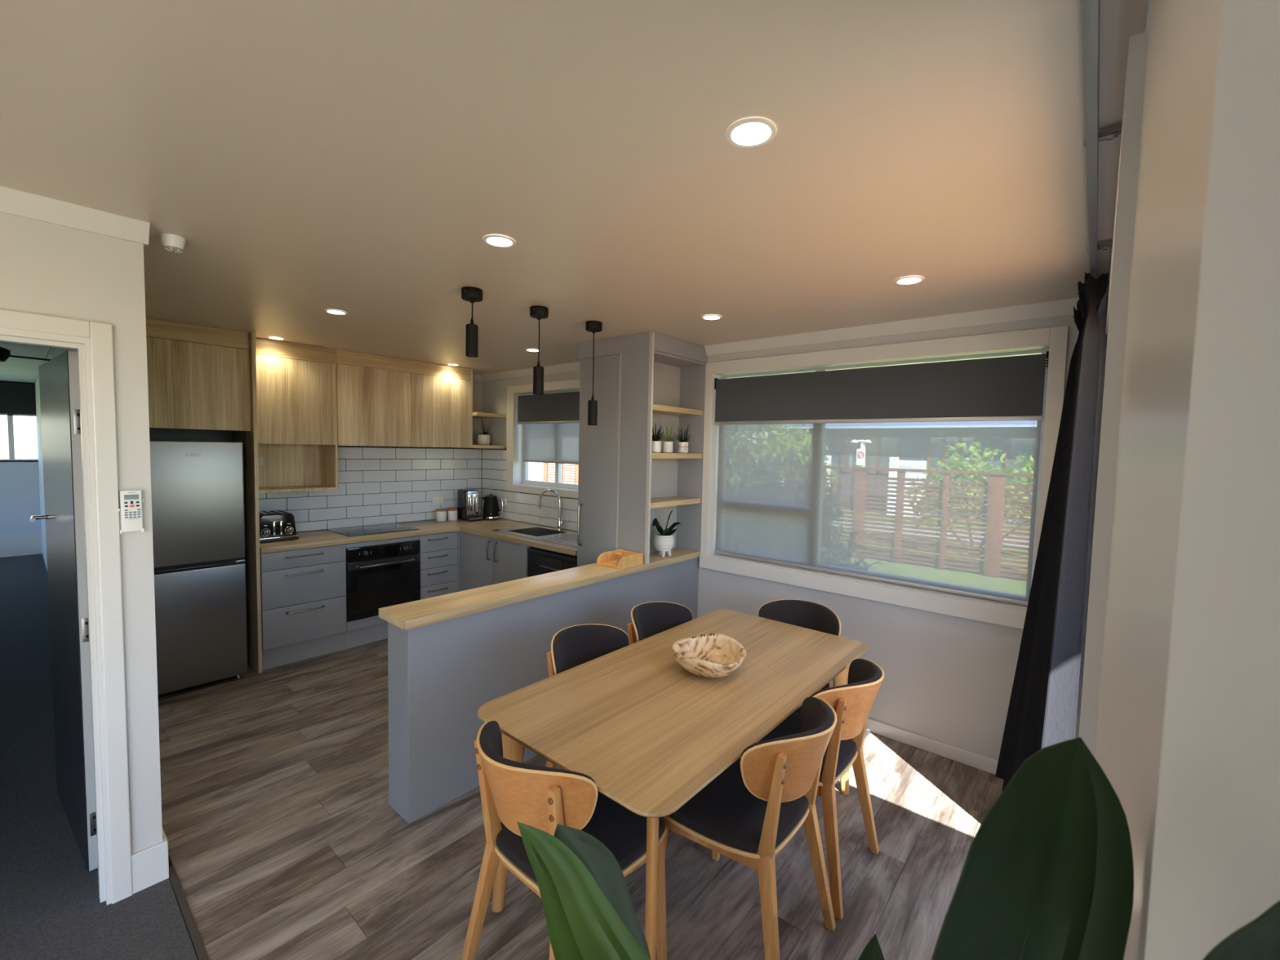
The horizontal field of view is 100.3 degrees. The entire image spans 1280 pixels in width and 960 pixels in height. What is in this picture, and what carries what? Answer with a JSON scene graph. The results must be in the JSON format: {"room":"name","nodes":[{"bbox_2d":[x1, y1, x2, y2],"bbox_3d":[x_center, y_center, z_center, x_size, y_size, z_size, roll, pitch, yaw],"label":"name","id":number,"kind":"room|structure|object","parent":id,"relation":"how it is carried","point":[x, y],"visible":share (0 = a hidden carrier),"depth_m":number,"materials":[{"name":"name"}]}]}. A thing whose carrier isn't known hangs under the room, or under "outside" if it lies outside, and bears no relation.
{"room":"dining room","nodes":[
{"label":"dining room","id":0,"kind":"room"},
{"bbox_2d":[0,382,41,535],"bbox_3d":[-9.515,-0.063,6.196,0.100,2.500,3.500,4,4,40],"label":"wall","id":1,"kind":"structure","parent":0,"point":[20,492],"depth_m":7.33,"materials":[{"name":"grey paint"}]},
{"bbox_2d":[0,413,38,462],"bbox_3d":[-8.983,-0.549,6.735,0.040,0.650,1.840,4,4,40],"label":"window","id":2,"kind":"structure","parent":1,"relation":"in","point":[10,416],"depth_m":7.25,"materials":[{"name":"white"}]},
{"bbox_2d":[0,532,42,557],"bbox_3d":[-9.506,0.940,6.190,0.030,0.300,3.440,4,4,40],"label":"baseboard","id":3,"kind":"structure","parent":1,"relation":"attached to","point":[28,544],"depth_m":7.34,"materials":[{"name":"white"}]},
{"bbox_2d":[35,346,77,570],"bbox_3d":[-5.161,0.116,4.759,8.605,2.500,0.099,4,4,40],"label":"wall","id":4,"kind":"structure","parent":0,"point":[54,352],"depth_m":6.74,"materials":[{"name":"grey paint"}]},
{"bbox_2d":[0,212,162,853],"bbox_3d":[-3.277,0.422,0.261,0.110,2.500,4.523,4,4,40],"label":"wall","id":5,"kind":"structure","parent":0,"point":[46,268],"depth_m":1.87,"materials":[{"name":"grey paint"}]},
{"bbox_2d":[0,309,132,905],"bbox_3d":[-2.495,0.475,1.859,1.015,2.040,0.906,4,4,40],"label":"door","id":6,"kind":"structure","parent":5,"relation":"in","point":[77,388],"depth_m":1.90,"materials":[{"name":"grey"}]},
{"bbox_2d":[0,185,149,244],"bbox_3d":[-3.186,-0.789,0.142,0.050,0.065,4.535,4,4,40],"label":"trim","id":7,"kind":"structure","parent":5,"relation":"attached to","point":[12,202],"depth_m":1.72,"materials":[{"name":"white"}]},
{"bbox_2d":[118,489,144,533],"bbox_3d":[-1.789,0.111,1.879,0.029,0.151,0.066,4,4,40],"label":"remote control","id":8,"kind":"object","parent":5,"relation":"attached to","point":[131,514],"visible":1,"depth_m":1.87,"materials":[{"name":"white plastic"}]},
{"bbox_2d":[131,828,168,893],"bbox_3d":[-2.502,1.381,2.563,1.829,0.148,0.102,4,4,40],"label":"baseboard","id":9,"kind":"structure","parent":5,"relation":"attached to","point":[149,865],"depth_m":1.97,"materials":[{"name":"white wood"}]},
{"bbox_2d":[0,553,198,959],"bbox_3d":[-5.551,1.436,2.248,11.600,0.064,4.537,4,4,40],"label":"carpet","id":10,"kind":"object","parent":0,"point":[51,908],"depth_m":2.13,"materials":[{"name":"grey carpet"}]},
{"bbox_2d":[153,380,482,444],"bbox_3d":[-2.680,0.172,4.732,0.120,2.500,3.111,4,4,40],"label":"wall","id":11,"kind":"structure","parent":0,"point":[477,385],"depth_m":5.68,"materials":[{"name":"grey paint"}]},
{"bbox_2d":[145,317,251,441],"bbox_3d":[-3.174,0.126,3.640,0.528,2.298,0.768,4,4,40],"label":"upper cabinet","id":12,"kind":"object","parent":11,"relation":"attached to","point":[199,377],"visible":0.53,"depth_m":3.52,"materials":[{"name":"brown wood"}]},
{"bbox_2d":[255,337,337,493],"bbox_3d":[-2.768,-0.483,4.200,0.357,1.131,0.596,4,4,40],"label":"upper cabinet","id":13,"kind":"object","parent":11,"relation":"attached to","point":[296,384],"visible":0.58,"depth_m":4.17,"materials":[{"name":"brown wood"}]},
{"bbox_2d":[257,457,263,466],"bbox_3d":[-3.011,-0.146,4.165,0.012,0.070,0.130,4,4,40],"label":"power socket","id":14,"kind":"object","parent":13,"relation":"attached to","point":[260,460],"visible":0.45,"depth_m":4.20,"materials":[{"name":"white plastic"}]},
{"bbox_2d":[336,349,472,448],"bbox_3d":[-2.173,-0.690,4.884,0.357,0.772,1.228,4,4,40],"label":"upper cabinet","id":15,"kind":"object","parent":11,"relation":"attached to","point":[383,401],"visible":0.98,"depth_m":4.70,"materials":[{"name":"brown wood"}]},
{"bbox_2d":[258,445,577,532],"bbox_3d":[-1.584,0.114,4.247,2.168,0.760,2.164,4,4,40],"label":"tile backsplash","id":16,"kind":"structure","parent":11,"relation":"attached to","point":[377,485],"depth_m":5.05,"materials":[{"name":"grey tile"}]},
{"bbox_2d":[431,496,443,503],"bbox_3d":[-2.034,0.204,5.373,0.012,0.068,0.116,4,4,40],"label":"power socket","id":17,"kind":"object","parent":16,"relation":"attached to","point":[434,500],"visible":1,"depth_m":5.37,"materials":[{"name":"white plastic"}]},
{"bbox_2d":[472,373,481,381],"bbox_3d":[-1.775,-1.077,5.561,0.050,0.065,0.339,4,4,40],"label":"trim","id":18,"kind":"structure","parent":11,"relation":"attached to","point":[477,377],"depth_m":5.62,"materials":[{"name":"white"}]},
{"bbox_2d":[477,434,490,444],"bbox_3d":[-1.608,-0.412,5.499,0.130,0.105,0.130,4,4,40],"label":"pot","id":19,"kind":"object","parent":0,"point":[482,439],"depth_m":5.45,"materials":[{"name":"white ceramic"}]},
{"bbox_2d":[387,557,698,823],"bbox_3d":[-0.358,1.034,3.211,0.188,0.878,2.209,4,4,40],"label":"wall","id":20,"kind":"structure","parent":0,"point":[440,674],"depth_m":2.52,"materials":[{"name":"grey paint"}]},
{"bbox_2d":[378,547,700,630],"bbox_3d":[-0.366,0.574,3.185,0.254,0.042,2.228,4,4,40],"label":"benchtop","id":21,"kind":"object","parent":20,"relation":"on","point":[415,614],"visible":0.91,"depth_m":2.74,"materials":[{"name":"brown wood"}]},
{"bbox_2d":[596,548,643,569],"bbox_3d":[-0.127,0.507,3.437,0.190,0.072,0.235,4,4,40],"label":"bamboo tray","id":22,"kind":"object","parent":21,"relation":"on","point":[608,559],"visible":0.98,"depth_m":3.43,"materials":[{"name":"beige wood"}]},
{"bbox_2d":[652,509,683,557],"bbox_3d":[0.168,0.373,3.729,0.150,0.318,0.340,4,4,40],"label":"plant","id":23,"kind":"object","parent":21,"relation":"on","point":[663,541],"visible":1,"depth_m":3.69,"materials":[{"name":"green plant"}]},
{"bbox_2d":[0,0,1148,382],"bbox_3d":[-4.622,-1.067,3.318,11.760,0.105,7.724,4,4,40],"label":"ceiling","id":24,"kind":"structure","parent":0,"point":[358,158],"depth_m":1.38,"materials":[{"name":"beige paint"}]},
{"bbox_2d":[0,380,35,414],"bbox_3d":[-8.937,-1.082,6.605,0.056,0.432,1.935,4,4,40],"label":"roller blind","id":25,"kind":"object","parent":24,"relation":"attached to","point":[15,397],"visible":1,"depth_m":7.21,"materials":[{"name":"black fabric"}]},
{"bbox_2d":[0,346,50,361],"bbox_3d":[-4.910,-0.989,4.133,1.124,0.160,1.058,4,4,40],"label":"ceiling fan","id":26,"kind":"object","parent":24,"relation":"hanging from","point":[5,353],"visible":0.59,"depth_m":4.14,"materials":[{"name":"black metal"}]},
{"bbox_2d":[160,233,186,253],"bbox_3d":[-1.726,-0.872,1.978,0.072,0.052,0.072,4,4,40],"label":"smoke detector","id":27,"kind":"object","parent":24,"relation":"attached to","point":[171,242],"visible":1,"depth_m":1.96,"materials":[{"name":"white plastic"}]},
{"bbox_2d":[164,245,182,252],"bbox_3d":[-1.727,-0.853,1.979,0.054,0.010,0.054,4,4,40],"label":"grille","id":28,"kind":"object","parent":27,"relation":"attached to","point":[171,248],"depth_m":1.97,"materials":[{"name":"grey"}]},
{"bbox_2d":[266,336,284,339],"bbox_3d":[-2.637,-1.027,3.873,0.110,0.004,0.110,4,4,40],"label":"recessed light","id":29,"kind":"object","parent":24,"relation":"in","point":[268,337],"visible":1,"depth_m":3.87,"materials":[{"name":"white plastic"}]},
{"bbox_2d":[268,337,283,339],"bbox_3d":[-2.637,-1.026,3.873,0.087,0.001,0.087,4,4,40],"label":"diffuser","id":30,"kind":"object","parent":29,"relation":"attached to","point":[273,338],"depth_m":3.87,"materials":[{"name":"white plastic"}]},
{"bbox_2d":[324,309,347,315],"bbox_3d":[-1.738,-0.960,3.058,0.116,0.004,0.116,4,4,40],"label":"recessed light","id":31,"kind":"object","parent":24,"relation":"in","point":[329,311],"visible":1,"depth_m":3.05,"materials":[{"name":"white plastic"}]},
{"bbox_2d":[327,310,345,314],"bbox_3d":[-1.738,-0.959,3.058,0.092,0.001,0.092,4,4,40],"label":"diffuser","id":32,"kind":"object","parent":31,"relation":"attached to","point":[333,312],"depth_m":3.05,"materials":[{"name":"white plastic"}]},
{"bbox_2d":[461,286,482,357],"bbox_3d":[-0.808,-0.754,2.567,0.098,0.316,0.100,4,4,40],"label":"pendant lamp","id":33,"kind":"object","parent":24,"relation":"hanging from","point":[472,295],"visible":1,"depth_m":2.55,"materials":[{"name":"black metal"}]},
{"bbox_2d":[482,234,515,247],"bbox_3d":[-0.511,-0.867,1.943,0.116,0.004,0.116,4,4,40],"label":"recessed light","id":34,"kind":"object","parent":24,"relation":"in","point":[494,240],"visible":1,"depth_m":1.94,"materials":[{"name":"white plastic"}]},
{"bbox_2d":[486,236,511,246],"bbox_3d":[-0.511,-0.866,1.943,0.092,0.001,0.092,4,4,40],"label":"diffuser","id":35,"kind":"object","parent":34,"relation":"attached to","point":[491,241],"depth_m":1.94,"materials":[{"name":"white plastic"}]},
{"bbox_2d":[525,348,540,351],"bbox_3d":[-0.829,-1.003,4.137,0.116,0.004,0.116,4,4,40],"label":"recessed light","id":36,"kind":"object","parent":24,"relation":"in","point":[526,349],"visible":0.85,"depth_m":4.13,"materials":[{"name":"white plastic"}]},
{"bbox_2d":[529,305,548,395],"bbox_3d":[-0.547,-0.694,2.884,0.098,0.462,0.100,4,4,40],"label":"pendant lamp","id":37,"kind":"object","parent":24,"relation":"hanging from","point":[538,312],"visible":1,"depth_m":2.87,"materials":[{"name":"black metal"}]},
{"bbox_2d":[585,320,602,425],"bbox_3d":[-0.281,-0.633,3.195,0.098,0.610,0.100,4,4,40],"label":"pendant lamp","id":38,"kind":"object","parent":24,"relation":"hanging from","point":[593,326],"visible":1,"depth_m":3.18,"materials":[{"name":"black metal"}]},
{"bbox_2d":[701,314,722,319],"bbox_3d":[0.401,-0.909,2.991,0.116,0.004,0.116,4,4,40],"label":"recessed light","id":39,"kind":"object","parent":24,"relation":"in","point":[711,317],"visible":1,"depth_m":2.98,"materials":[{"name":"white plastic"}]},
{"bbox_2d":[703,315,719,319],"bbox_3d":[0.401,-0.908,2.991,0.092,0.001,0.092,4,4,40],"label":"diffuser","id":40,"kind":"object","parent":39,"relation":"attached to","point":[706,317],"depth_m":2.99,"materials":[{"name":"white plastic"}]},
{"bbox_2d":[725,117,776,147],"bbox_3d":[0.260,-0.810,1.250,0.116,0.004,0.116,4,4,40],"label":"recessed light","id":41,"kind":"object","parent":24,"relation":"in","point":[751,132],"visible":1,"depth_m":1.24,"materials":[{"name":"white plastic"}]},
{"bbox_2d":[731,122,770,144],"bbox_3d":[0.260,-0.809,1.250,0.092,0.001,0.092,4,4,40],"label":"diffuser","id":42,"kind":"object","parent":41,"relation":"attached to","point":[742,133],"depth_m":1.25,"materials":[{"name":"white plastic"}]},
{"bbox_2d":[893,275,924,284],"bbox_3d":[1.150,-0.851,2.282,0.116,0.004,0.116,4,4,40],"label":"recessed light","id":43,"kind":"object","parent":24,"relation":"in","point":[908,280],"visible":1,"depth_m":2.27,"materials":[{"name":"white plastic"}]},
{"bbox_2d":[897,277,920,284],"bbox_3d":[1.150,-0.850,2.282,0.092,0.001,0.092,4,4,40],"label":"diffuser","id":44,"kind":"object","parent":43,"relation":"attached to","point":[902,280],"depth_m":2.28,"materials":[{"name":"white plastic"}]},
{"bbox_2d":[157,638,1004,959],"bbox_3d":[-0.708,1.490,3.151,5.308,0.060,3.081,4,4,40],"label":"floor","id":45,"kind":"structure","parent":0,"point":[286,840],"depth_m":2.18,"materials":[{"name":"grey"}]},
{"bbox_2d":[168,865,208,959],"bbox_3d":[-0.753,1.599,1.162,2.795,0.054,0.024,4,4,40],"label":"trim","id":46,"kind":"structure","parent":45,"relation":"on","point":[202,954],"depth_m":1.85,"materials":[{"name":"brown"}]},
{"bbox_2d":[149,440,248,695],"bbox_3d":[-3.123,0.556,3.634,0.590,1.642,0.593,4,4,40],"label":"fridge","id":47,"kind":"object","parent":45,"relation":"on","point":[197,487],"visible":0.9,"depth_m":3.48,"materials":[{"name":"grey metal"}]},
{"bbox_2d":[231,332,262,673],"bbox_3d":[-2.901,0.165,3.930,0.574,2.398,0.022,4,4,40],"label":"panel","id":48,"kind":"object","parent":45,"relation":"on","point":[249,439],"visible":0.5,"depth_m":3.80,"materials":[{"name":"brown wood"}]},
{"bbox_2d":[259,544,346,670],"bbox_3d":[-2.709,0.925,4.187,0.617,0.858,0.560,4,4,40],"label":"drawer unit","id":49,"kind":"object","parent":45,"relation":"on","point":[303,592],"visible":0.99,"depth_m":4.00,"materials":[{"name":"grey paint"}]},
{"bbox_2d":[344,535,419,648],"bbox_3d":[-2.346,0.906,4.641,0.581,0.858,0.598,4,4,40],"label":"housing","id":50,"kind":"object","parent":45,"relation":"on","point":[373,628],"visible":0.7,"depth_m":4.38,"materials":[{"name":"grey paint"}]},
{"bbox_2d":[346,539,420,622],"bbox_3d":[-2.103,0.825,4.431,0.092,0.584,0.590,4,4,40],"label":"oven","id":51,"kind":"object","parent":50,"relation":"in","point":[378,576],"visible":0.96,"depth_m":4.39,"materials":[{"name":"black glass"}]},
{"bbox_2d":[418,531,460,599],"bbox_3d":[-2.010,0.892,5.008,0.617,0.858,0.392,4,4,40],"label":"drawer unit","id":52,"kind":"object","parent":45,"relation":"on","point":[440,553],"visible":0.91,"depth_m":4.82,"materials":[{"name":"grey paint"}]},
{"bbox_2d":[460,531,530,591],"bbox_3d":[-1.130,0.919,4.892,1.018,0.856,0.640,4,4,40],"label":"base cabinet","id":53,"kind":"object","parent":45,"relation":"on","point":[485,561],"visible":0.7,"depth_m":4.67,"materials":[{"name":"grey paint"}]},
{"bbox_2d":[259,515,577,555],"bbox_3d":[-1.593,0.492,4.269,2.165,0.038,2.165,4,4,40],"label":"benchtop","id":54,"kind":"object","parent":53,"relation":"on","point":[321,538],"visible":0.6,"depth_m":4.42,"materials":[{"name":"brown wood"}]},
{"bbox_2d":[258,510,298,542],"bbox_3d":[-2.817,0.352,4.093,0.290,0.209,0.279,4,4,40],"label":"toaster","id":55,"kind":"object","parent":54,"relation":"on","point":[274,525],"visible":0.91,"depth_m":4.01,"materials":[{"name":"black metal"}]},
{"bbox_2d":[325,523,419,537],"bbox_3d":[-2.328,0.430,4.664,0.495,0.006,0.583,4,4,40],"label":"cooktop","id":56,"kind":"object","parent":54,"relation":"on","point":[349,531],"visible":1,"depth_m":4.63,"materials":[{"name":"black glass"}]},
{"bbox_2d":[435,508,446,521],"bbox_3d":[-1.968,0.347,5.294,0.098,0.113,0.098,4,4,40],"label":"canister","id":57,"kind":"object","parent":54,"relation":"on","point":[441,513],"visible":1,"depth_m":5.25,"materials":[{"name":"white ceramic"}]},
{"bbox_2d":[447,508,457,520],"bbox_3d":[-1.880,0.345,5.363,0.094,0.113,0.094,4,4,40],"label":"canister","id":58,"kind":"object","parent":54,"relation":"on","point":[452,513],"visible":1,"depth_m":5.33,"materials":[{"name":"white ceramic"}]},
{"bbox_2d":[457,486,483,521],"bbox_3d":[-1.718,0.237,5.393,0.251,0.332,0.155,4,4,40],"label":"coffee machine","id":59,"kind":"object","parent":54,"relation":"on","point":[468,499],"visible":1,"depth_m":5.36,"materials":[{"name":"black metal"}]},
{"bbox_2d":[465,515,482,521],"bbox_3d":[-1.663,0.389,5.348,0.090,0.038,0.150,4,4,40],"label":"drip tray","id":60,"kind":"object","parent":59,"relation":"on","point":[469,518],"depth_m":5.32,"materials":[{"name":"black plastic"}]},
{"bbox_2d":[482,493,503,520],"bbox_3d":[-1.514,0.271,5.460,0.200,0.266,0.172,4,4,40],"label":"kettle","id":61,"kind":"object","parent":54,"relation":"on","point":[491,507],"visible":1,"depth_m":5.41,"materials":[{"name":"black plastic"}]},
{"bbox_2d":[490,524,577,547],"bbox_3d":[-0.736,0.553,4.565,1.160,0.172,0.470,4,4,40],"label":"sink","id":62,"kind":"object","parent":54,"relation":"in","point":[562,537],"visible":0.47,"depth_m":4.66,"materials":[{"name":"silver metal"}]},
{"bbox_2d":[538,488,567,529],"bbox_3d":[-0.798,0.266,4.921,0.320,0.362,0.052,3,4,28],"label":"mixer tap","id":63,"kind":"object","parent":54,"relation":"on","point":[560,522],"visible":1,"depth_m":4.88,"materials":[{"name":"silver metal"}]},
{"bbox_2d":[527,546,577,577],"bbox_3d":[-0.511,0.969,4.375,0.583,0.845,0.592,4,4,40],"label":"dishwasher","id":64,"kind":"object","parent":45,"relation":"on","point":[540,561],"visible":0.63,"depth_m":4.17,"materials":[{"name":"black metal"}]},
{"bbox_2d":[461,720,666,959],"bbox_3d":[-0.232,1.145,1.659,0.477,0.829,0.569,4,4,40],"label":"dining chair","id":65,"kind":"object","parent":45,"relation":"on","point":[541,797],"visible":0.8,"depth_m":1.56,"materials":[{"name":"brown wood"}]},
{"bbox_2d":[545,623,629,768],"bbox_3d":[-0.136,1.108,2.320,0.569,0.829,0.477,4,4,40],"label":"dining chair","id":66,"kind":"object","parent":45,"relation":"on","point":[571,646],"visible":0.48,"depth_m":2.47,"materials":[{"name":"black fabric"}]},
{"bbox_2d":[577,331,707,566],"bbox_3d":[-0.013,0.204,3.894,0.686,2.348,0.670,4,4,40],"label":"shelving unit","id":67,"kind":"object","parent":45,"relation":"on","point":[642,381],"visible":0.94,"depth_m":3.71,"materials":[{"name":"grey paint"}]},
{"bbox_2d":[651,423,663,453],"bbox_3d":[0.109,-0.286,3.598,0.135,0.207,0.143,4,4,40],"label":"potted succulent","id":68,"kind":"object","parent":67,"relation":"on","point":[656,443],"visible":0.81,"depth_m":3.58,"materials":[{"name":"green plant"}]},
{"bbox_2d":[652,440,661,449],"bbox_3d":[0.105,-0.223,3.605,0.074,0.079,0.074,4,4,40],"label":"pot","id":69,"kind":"object","parent":68,"relation":"on","point":[656,445],"depth_m":3.57,"materials":[{"name":"white ceramic"}]},
{"bbox_2d":[660,422,676,453],"bbox_3d":[0.194,-0.298,3.710,0.139,0.222,0.130,0,3,-15],"label":"potted succulent","id":70,"kind":"object","parent":67,"relation":"on","point":[667,446],"visible":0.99,"depth_m":3.68,"materials":[{"name":"white ceramic"}]},
{"bbox_2d":[662,449,672,453],"bbox_3d":[0.191,-0.197,3.709,0.076,0.018,0.076,4,4,40],"label":"pot","id":71,"kind":"object","parent":70,"relation":"on","point":[663,451],"depth_m":3.68,"materials":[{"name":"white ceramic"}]},
{"bbox_2d":[662,441,673,450],"bbox_3d":[0.192,-0.227,3.707,0.074,0.079,0.074,4,4,40],"label":"pot","id":72,"kind":"object","parent":70,"relation":"on","point":[666,446],"depth_m":3.67,"materials":[{"name":"white ceramic"}]},
{"bbox_2d":[650,496,700,508],"bbox_3d":[0.171,0.154,3.760,0.213,0.036,0.593,4,4,40],"label":"shelf","id":73,"kind":"object","parent":67,"relation":"attached to","point":[655,501],"depth_m":3.76,"materials":[{"name":"brown wood"}]},
{"bbox_2d":[651,453,702,458],"bbox_3d":[0.178,-0.171,3.740,0.213,0.036,0.593,4,4,40],"label":"shelf","id":74,"kind":"object","parent":67,"relation":"attached to","point":[654,455],"depth_m":3.66,"materials":[{"name":"brown wood"}]},
{"bbox_2d":[653,404,702,416],"bbox_3d":[0.185,-0.484,3.722,0.213,0.036,0.593,4,4,40],"label":"shelf","id":75,"kind":"object","parent":67,"relation":"attached to","point":[658,410],"depth_m":3.74,"materials":[{"name":"brown wood"}]},
{"bbox_2d":[675,424,689,453],"bbox_3d":[0.306,-0.301,3.844,0.128,0.217,0.141,1,3,-1],"label":"potted succulent","id":76,"kind":"object","parent":67,"relation":"on","point":[682,447],"visible":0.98,"depth_m":3.82,"materials":[{"name":"white ceramic"}]},
{"bbox_2d":[677,442,688,453],"bbox_3d":[0.310,-0.232,3.846,0.077,0.079,0.077,4,4,40],"label":"pot","id":77,"kind":"object","parent":76,"relation":"on","point":[682,447],"depth_m":3.81,"materials":[{"name":"white ceramic"}]},
{"bbox_2d":[627,601,692,644],"bbox_3d":[0.201,1.092,2.715,0.569,0.829,0.477,4,4,40],"label":"dining chair","id":78,"kind":"object","parent":45,"relation":"on","point":[650,619],"visible":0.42,"depth_m":2.87,"materials":[{"name":"black fabric"}]},
{"bbox_2d":[477,609,867,959],"bbox_3d":[0.254,1.163,2.239,0.844,0.739,1.665,4,4,40],"label":"dining table","id":79,"kind":"object","parent":45,"relation":"on","point":[651,732],"visible":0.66,"depth_m":1.89,"materials":[{"name":"brown wood"}]},
{"bbox_2d":[671,633,746,677],"bbox_3d":[0.290,0.743,2.234,0.315,0.101,0.329,4,4,40],"label":"wooden bowl","id":80,"kind":"object","parent":79,"relation":"on","point":[709,655],"visible":1,"depth_m":2.29,"materials":[{"name":"brown wood"}]},
{"bbox_2d":[663,696,836,959],"bbox_3d":[0.369,1.148,1.835,0.569,0.829,0.477,4,4,40],"label":"dining chair","id":81,"kind":"object","parent":45,"relation":"on","point":[753,809],"visible":0.94,"depth_m":1.66,"materials":[{"name":"brown wood"}]},
{"bbox_2d":[757,599,840,713],"bbox_3d":[0.767,1.099,2.803,0.477,0.829,0.569,4,4,40],"label":"dining chair","id":82,"kind":"object","parent":45,"relation":"on","point":[802,613],"visible":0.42,"depth_m":2.96,"materials":[{"name":"black fabric"}]},
{"bbox_2d":[758,658,884,919],"bbox_3d":[0.681,1.133,2.194,0.569,0.829,0.477,4,4,40],"label":"dining chair","id":83,"kind":"object","parent":45,"relation":"on","point":[852,702],"visible":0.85,"depth_m":1.97,"materials":[{"name":"brown wood"}]},
{"bbox_2d":[516,737,1279,959],"bbox_3d":[0.114,0.858,0.540,0.362,1.534,0.636,-1,4,-35],"label":"leaf plant","id":84,"kind":"object","parent":45,"relation":"on","point":[1047,873],"visible":1,"depth_m":0.24,"materials":[{"name":"green plant"}]},
{"bbox_2d":[480,293,1108,760],"bbox_3d":[0.258,0.369,4.164,5.348,2.700,0.180,4,4,40],"label":"wall","id":85,"kind":"structure","parent":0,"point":[948,679],"depth_m":3.00,"materials":[{"name":"grey paint"}]},
{"bbox_2d":[457,444,505,448],"bbox_3d":[-1.647,-0.343,5.480,0.427,0.033,0.339,4,4,40],"label":"corner shelf","id":86,"kind":"object","parent":85,"relation":"attached to","point":[493,446],"visible":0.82,"depth_m":5.32,"materials":[{"name":"brown wood"}]},
{"bbox_2d":[476,417,491,444],"bbox_3d":[-1.589,-0.533,5.495,0.173,0.347,0.187,2,3,10],"label":"potted succulent","id":87,"kind":"object","parent":86,"relation":"on","point":[484,438],"visible":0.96,"depth_m":5.45,"materials":[{"name":"white ceramic"}]},
{"bbox_2d":[472,412,506,418],"bbox_3d":[-1.640,-0.660,5.462,0.427,0.033,0.339,4,4,40],"label":"corner shelf","id":88,"kind":"object","parent":85,"relation":"attached to","point":[479,415],"visible":0.71,"depth_m":5.35,"materials":[{"name":"brown wood"}]},
{"bbox_2d":[506,379,579,498],"bbox_3d":[-0.765,-0.383,5.032,1.410,1.058,0.161,4,4,40],"label":"window","id":89,"kind":"structure","parent":85,"relation":"attached to","point":[517,480],"depth_m":5.35,"materials":[{"name":"white"}]},
{"bbox_2d":[515,391,579,424],"bbox_3d":[-0.772,-0.673,4.996,1.189,0.292,0.056,4,4,40],"label":"roller blind","id":90,"kind":"object","parent":85,"relation":"attached to","point":[559,407],"visible":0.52,"depth_m":5.04,"materials":[{"name":"grey fabric"}]},
{"bbox_2d":[522,422,579,464],"bbox_3d":[-0.741,-0.469,5.031,1.154,0.632,0.033,4,4,40],"label":"blind","id":91,"kind":"object","parent":85,"relation":"attached to","point":[553,443],"visible":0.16,"depth_m":5.12,"materials":[{"name":"white fabric"}]},
{"bbox_2d":[714,351,1048,580],"bbox_3d":[1.268,-0.096,3.279,1.922,1.175,0.061,4,4,40],"label":"roller blind","id":92,"kind":"object","parent":85,"relation":"attached to","point":[1011,388],"visible":0.94,"depth_m":3.07,"materials":[{"name":"grey fabric"}]},
{"bbox_2d":[699,325,1068,629],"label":"window","id":93,"kind":"structure","parent":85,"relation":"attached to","point":[946,506],"depth_m":3.15,"materials":[{"name":"white"}]},
{"bbox_2d":[865,717,998,774],"bbox_3d":[1.253,1.456,3.298,2.195,0.075,0.014,4,4,40],"label":"baseboard","id":94,"kind":"structure","parent":85,"relation":"attached to","point":[950,752],"depth_m":2.97,"materials":[{"name":"white"}]},
{"bbox_2d":[1145,0,1151,31],"bbox_3d":[-0.254,0.528,-0.430,0.174,2.500,7.584,4,4,40],"label":"wall","id":95,"kind":"structure","parent":0,"point":[1147,27],"depth_m":0.84,"materials":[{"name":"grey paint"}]},
{"bbox_2d":[1081,0,1121,287],"bbox_3d":[0.965,-0.758,1.099,0.086,0.050,3.370,4,4,40],"label":"track","id":96,"kind":"object","parent":95,"relation":"attached to","point":[1091,9],"visible":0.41,"depth_m":1.12,"materials":[{"name":"grey metal"}]},
{"bbox_2d":[995,268,1108,791],"bbox_3d":[1.832,0.364,2.341,0.265,2.352,0.640,3,4,26],"label":"curtain","id":97,"kind":"object","parent":96,"relation":"hanging from","point":[1042,713],"visible":0.85,"depth_m":2.13,"materials":[{"name":"fabric"}]},
{"bbox_2d":[1078,31,1148,756],"bbox_3d":[1.394,0.448,1.657,0.021,2.285,2.100,4,4,40],"label":"trim","id":98,"kind":"structure","parent":95,"relation":"attached to","point":[1129,158],"depth_m":0.82,"materials":[{"name":"grey paint"}]},
{"bbox_2d":[1094,0,1279,959],"bbox_3d":[0.524,0.491,0.484,0.174,2.500,0.815,4,4,40],"label":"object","id":99,"kind":"structure","parent":95,"relation":"attached to","point":[1188,745],"depth_m":0.20,"materials":[{"name":"grey paint"}]},
{"label":"outside","id":100,"kind":"structure","parent":0,"visible":0},
{"bbox_3d":[7.203,1.254,20.199,105.000,0.550,100.000,4,4,40],"label":"ground","id":101,"kind":"structure","parent":100,"visible":0},
{"bbox_2d":[528,462,574,484],"bbox_3d":[-3.092,-1.108,21.644,3.800,3.550,3.600,4,4,40],"label":"garage","id":102,"kind":"structure","parent":101,"relation":"on","point":[535,469],"depth_m":20.27,"materials":[{"name":"white"}]},
{"bbox_2d":[542,462,578,484],"bbox_3d":[-2.069,0.224,15.649,2.350,1.630,0.160,4,4,40],"label":"fence","id":103,"kind":"object","parent":101,"relation":"on","point":[545,466],"visible":0.17,"depth_m":15.78,"materials":[{"name":"beige wood"}]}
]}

